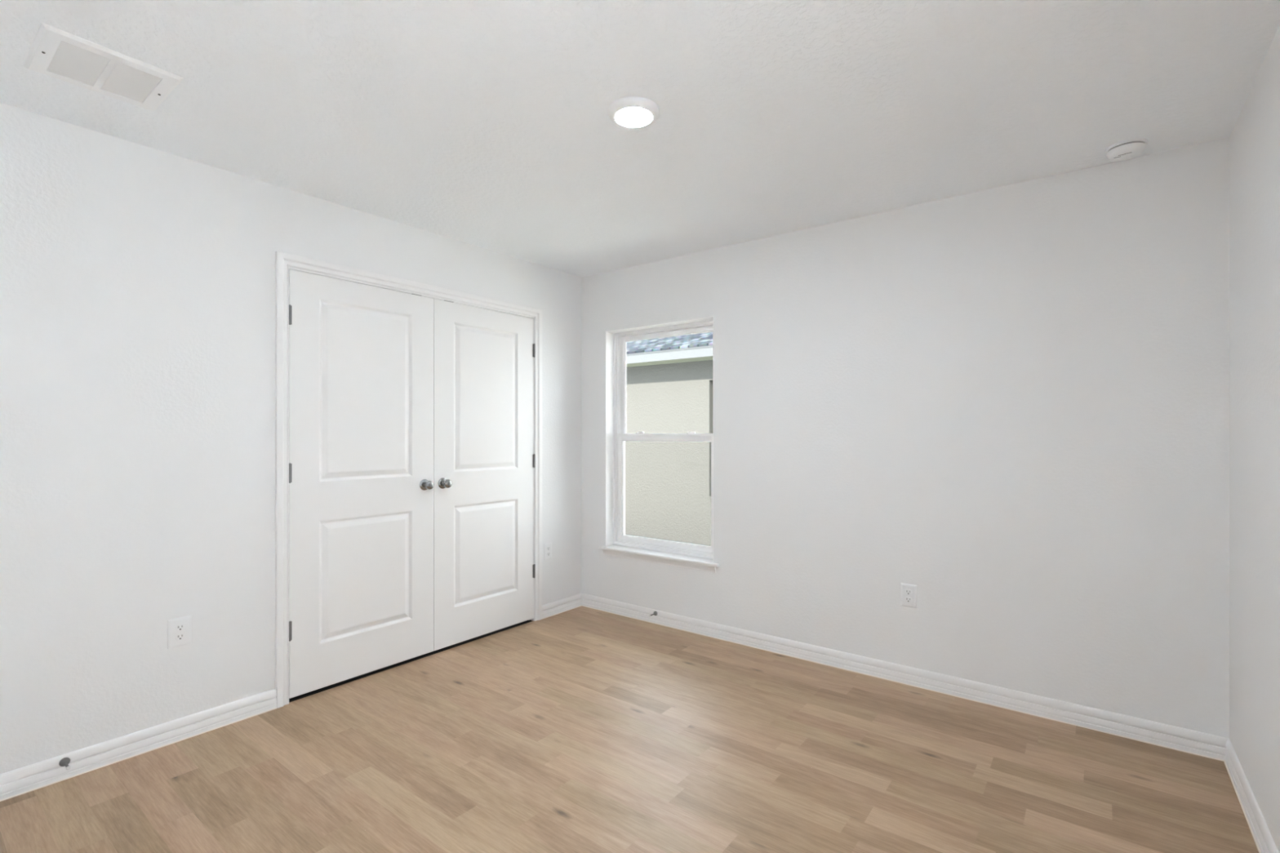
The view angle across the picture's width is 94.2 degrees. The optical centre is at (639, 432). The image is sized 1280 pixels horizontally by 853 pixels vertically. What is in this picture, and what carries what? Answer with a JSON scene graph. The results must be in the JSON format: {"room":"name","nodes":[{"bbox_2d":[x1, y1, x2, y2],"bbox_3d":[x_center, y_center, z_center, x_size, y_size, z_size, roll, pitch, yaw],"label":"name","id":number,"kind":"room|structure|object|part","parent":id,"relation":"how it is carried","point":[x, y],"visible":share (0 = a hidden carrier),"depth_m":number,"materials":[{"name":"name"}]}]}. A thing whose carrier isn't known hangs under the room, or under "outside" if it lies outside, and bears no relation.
{"room":"empty bedroom","nodes":[
{"label":"empty bedroom","id":0,"kind":"room"},
{"bbox_2d":[0,102,581,773],"bbox_3d":[-1.623,0.064,2.979,0.115,2.440,3.750,0,0,38],"label":"wall","id":1,"kind":"structure","parent":0,"point":[137,282],"depth_m":2.40,"materials":[{"name":"white paint"}]},
{"bbox_2d":[58,757,71,769],"bbox_3d":[-2.104,1.220,2.182,0.075,0.031,0.031,0,0,38],"label":"door stop","id":2,"kind":"object","parent":1,"relation":"attached to","point":[64,762],"visible":1,"depth_m":2.19,"materials":[{"name":"grey metal"}]},
{"bbox_2d":[0,688,276,801],"bbox_3d":[-2.205,1.240,2.113,0.018,0.088,1.667,0,0,38],"label":"baseboard","id":3,"kind":"structure","parent":1,"relation":"attached to","point":[24,780],"depth_m":2.35,"materials":[{"name":"white paint"}]},
{"bbox_2d":[167,614,191,648],"bbox_3d":[-1.924,0.834,2.487,0.009,0.121,0.083,0,0,38],"label":"wall outlet","id":4,"kind":"object","parent":1,"relation":"attached to","point":[179,629],"visible":1,"depth_m":2.48,"materials":[{"name":"white plastic"}]},
{"bbox_2d":[175,623,185,631],"bbox_3d":[-1.922,0.815,2.485,0.003,0.028,0.034,0,0,38],"label":"receptacle","id":5,"kind":"object","parent":4,"relation":"attached to","point":[179,627],"depth_m":2.49,"materials":[{"name":"grey plastic"}]},
{"bbox_2d":[175,632,185,640],"bbox_3d":[-1.922,0.854,2.485,0.003,0.028,0.034,0,0,38],"label":"receptacle","id":6,"kind":"object","parent":4,"relation":"attached to","point":[179,636],"depth_m":2.49,"materials":[{"name":"grey plastic"}]},
{"bbox_2d":[288,269,434,697],"bbox_3d":[-1.421,0.244,3.123,0.103,2.042,0.783,0,0,38],"label":"door","id":7,"kind":"structure","parent":1,"relation":"in","point":[361,356],"depth_m":3.09,"materials":[{"name":"white paint"}]},
{"bbox_3d":[-1.222,0.297,3.388,0.024,0.064,0.064,0,0,38],"label":"rose plate","id":8,"kind":"part","parent":7,"relation":"part of","materials":[{"name":"silver metal"}]},
{"bbox_3d":[-1.195,0.297,3.367,0.043,0.051,0.051,0,0,38],"label":"knob","id":9,"kind":"part","parent":7,"relation":"part of","materials":[{"name":"silver metal"}]},
{"bbox_2d":[275,251,542,708],"bbox_3d":[-1.234,0.219,3.471,0.133,2.130,1.670,0,0,38],"label":"trim","id":10,"kind":"structure","parent":1,"relation":"attached to","point":[284,262],"depth_m":2.81,"materials":[{"name":"white paint"}]},
{"bbox_2d":[433,298,535,650],"bbox_3d":[-0.944,0.244,3.743,0.103,2.042,0.775,0,0,38],"label":"door","id":11,"kind":"structure","parent":1,"relation":"in","point":[484,457],"depth_m":3.71,"materials":[{"name":"white paint"}]},
{"bbox_3d":[-1.149,0.297,3.482,0.024,0.064,0.064,0,0,38],"label":"rose plate","id":12,"kind":"part","parent":11,"relation":"part of","materials":[{"name":"silver metal"}]},
{"bbox_3d":[-1.123,0.297,3.462,0.043,0.051,0.051,0,0,38],"label":"knob","id":13,"kind":"part","parent":11,"relation":"part of","materials":[{"name":"silver metal"}]},
{"bbox_2d":[543,542,551,559],"bbox_3d":[-0.641,0.829,4.156,0.009,0.114,0.073,0,0,38],"label":"wall outlet","id":14,"kind":"object","parent":1,"relation":"attached to","point":[547,547],"visible":1,"depth_m":4.15,"materials":[{"name":"white plastic"}]},
{"bbox_2d":[542,593,582,618],"bbox_3d":[-0.554,1.240,4.261,0.018,0.088,0.413,0,0,38],"label":"baseboard","id":15,"kind":"structure","parent":1,"relation":"attached to","point":[566,604],"depth_m":4.25,"materials":[{"name":"white paint"}]},
{"bbox_2d":[288,619,533,702],"bbox_3d":[-1.515,1.309,3.684,0.797,0.050,2.000,0,0,38],"label":"door gap","id":16,"kind":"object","parent":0,"point":[364,675],"depth_m":3.31,"materials":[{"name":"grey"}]},
{"bbox_2d":[0,605,1258,852],"bbox_3d":[-0.143,1.284,1.863,3.599,0.001,4.100,0,0,38],"label":"floor","id":17,"kind":"structure","parent":0,"point":[581,729],"depth_m":2.23,"materials":[{"name":"brown wood"}]},
{"bbox_2d":[0,0,1279,277],"bbox_3d":[-0.543,-1.266,2.086,4.486,0.220,3.910,0,0,38],"label":"ceiling","id":18,"kind":"structure","parent":0,"point":[486,124],"depth_m":2.06,"materials":[{"name":"white paint"}]},
{"bbox_2d":[23,22,183,111],"bbox_3d":[-1.715,-1.151,1.905,0.324,0.011,0.328,0,0,38],"label":"ceiling vent","id":19,"kind":"object","parent":18,"relation":"in","point":[55,53],"visible":1,"depth_m":1.88,"materials":[{"name":"white metal"}]},
{"bbox_2d":[46,40,110,86],"bbox_3d":[-1.754,-1.151,1.856,0.236,0.006,0.110,0,0,38],"label":"grille","id":20,"kind":"object","parent":19,"relation":"attached to","point":[68,60],"depth_m":1.85,"materials":[{"name":"grey metal"}]},
{"bbox_2d":[100,62,162,102],"bbox_3d":[-1.676,-1.151,1.958,0.236,0.006,0.110,0,0,38],"label":"grille","id":21,"kind":"object","parent":19,"relation":"attached to","point":[122,80],"depth_m":1.95,"materials":[{"name":"grey metal"}]},
{"bbox_2d":[607,96,659,128],"bbox_3d":[-0.023,-1.143,2.139,0.188,0.027,0.188,0,0,38],"label":"recessed light","id":22,"kind":"object","parent":18,"relation":"in","point":[632,112],"visible":1,"depth_m":2.10,"materials":[{"name":"white plastic"}]},
{"bbox_2d":[1105,137,1147,161],"bbox_3d":[1.962,-1.135,2.399,0.133,0.044,0.133,0,0,38],"label":"smoke detector","id":23,"kind":"object","parent":18,"relation":"attached to","point":[1130,148],"visible":1,"depth_m":2.37,"materials":[{"name":"white plastic"}]},
{"bbox_2d":[581,137,1229,737],"bbox_3d":[0.684,0.064,3.684,4.486,2.440,0.180,0,0,38],"label":"wall","id":24,"kind":"structure","parent":0,"point":[1008,405],"depth_m":2.83,"materials":[{"name":"white paint"}]},
{"bbox_2d":[648,611,657,617],"bbox_3d":[0.083,1.216,3.973,0.031,0.031,0.075,0,0,38],"label":"door stop","id":25,"kind":"object","parent":24,"relation":"attached to","point":[655,613],"visible":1,"depth_m":3.99,"materials":[{"name":"grey metal"}]},
{"bbox_2d":[599,316,719,573],"bbox_3d":[0.150,0.074,4.066,0.980,1.612,0.195,0,0,38],"label":"window","id":26,"kind":"structure","parent":24,"relation":"in","point":[616,436],"depth_m":4.28,"materials":[{"name":"white plastic"}]},
{"bbox_3d":[0.204,0.403,4.139,0.832,0.762,0.007,0,0,38],"label":"screen frame","id":27,"kind":"part","parent":26,"relation":"part of","materials":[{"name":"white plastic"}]},
{"bbox_3d":[0.124,0.828,4.032,0.980,0.019,0.110,0,0,38],"label":"sill","id":28,"kind":"part","parent":26,"relation":"part of","materials":[{"name":"white paint"}]},
{"bbox_3d":[0.174,0.394,4.099,0.832,0.777,0.024,0,0,38],"label":"sash","id":29,"kind":"part","parent":26,"relation":"part of","materials":[{"name":"glass"}]},
{"bbox_3d":[0.166,0.019,4.088,0.824,0.005,0.005,0,0,38],"label":"lift rail","id":30,"kind":"part","parent":26,"relation":"part of","materials":[{"name":"white plastic"}]},
{"bbox_3d":[0.193,-0.325,4.123,0.832,0.753,0.022,0,0,38],"label":"sash","id":31,"kind":"part","parent":26,"relation":"part of","materials":[{"name":"clear glass"}]},
{"bbox_2d":[581,593,1228,761],"bbox_3d":[0.929,1.240,3.371,3.456,0.088,0.018,0,0,38],"label":"baseboard","id":32,"kind":"structure","parent":24,"relation":"attached to","point":[1187,740],"depth_m":2.91,"materials":[{"name":"white paint"}]},
{"bbox_2d":[900,582,916,608],"bbox_3d":[1.372,0.834,3.037,0.077,0.118,0.009,0,0,38],"label":"wall outlet","id":33,"kind":"object","parent":24,"relation":"attached to","point":[908,592],"visible":1,"depth_m":3.03,"materials":[{"name":"white plastic"}]},
{"bbox_2d":[905,589,911,595],"bbox_3d":[1.370,0.814,3.034,0.034,0.028,0.003,0,0,38],"label":"receptacle","id":34,"kind":"object","parent":33,"relation":"attached to","point":[908,592],"depth_m":3.03,"materials":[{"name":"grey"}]},
{"bbox_2d":[905,596,911,602],"bbox_3d":[1.370,0.853,3.034,0.034,0.028,0.003,0,0,38],"label":"receptacle","id":35,"kind":"object","parent":33,"relation":"attached to","point":[908,599],"depth_m":3.03,"materials":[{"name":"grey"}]},
{"bbox_2d":[1229,25,1279,852],"bbox_3d":[1.214,0.064,0.798,0.130,2.440,3.750,0,0,38],"label":"wall","id":36,"kind":"structure","parent":0,"point":[1255,136],"depth_m":1.94,"materials":[{"name":"white paint"}]},
{"bbox_2d":[1223,737,1279,852],"bbox_3d":[1.478,1.240,1.264,0.018,0.088,2.690,0,0,38],"label":"baseboard","id":37,"kind":"structure","parent":36,"relation":"attached to","point":[1263,838],"depth_m":1.97,"materials":[{"name":"white paint"}]},
{"label":"outside","id":38,"kind":"structure","parent":0,"visible":0},
{"bbox_3d":[8.796,1.874,16.443,28.000,0.200,29.700,0,0,38],"label":"ground","id":39,"kind":"structure","parent":38,"visible":0},
{"bbox_2d":[625,332,712,545],"bbox_3d":[1.215,-1.071,11.584,15.900,5.690,5.355,0,0,38],"label":"house","id":40,"kind":"structure","parent":39,"relation":"on","point":[669,380],"depth_m":9.74,"materials":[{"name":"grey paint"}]}
]}

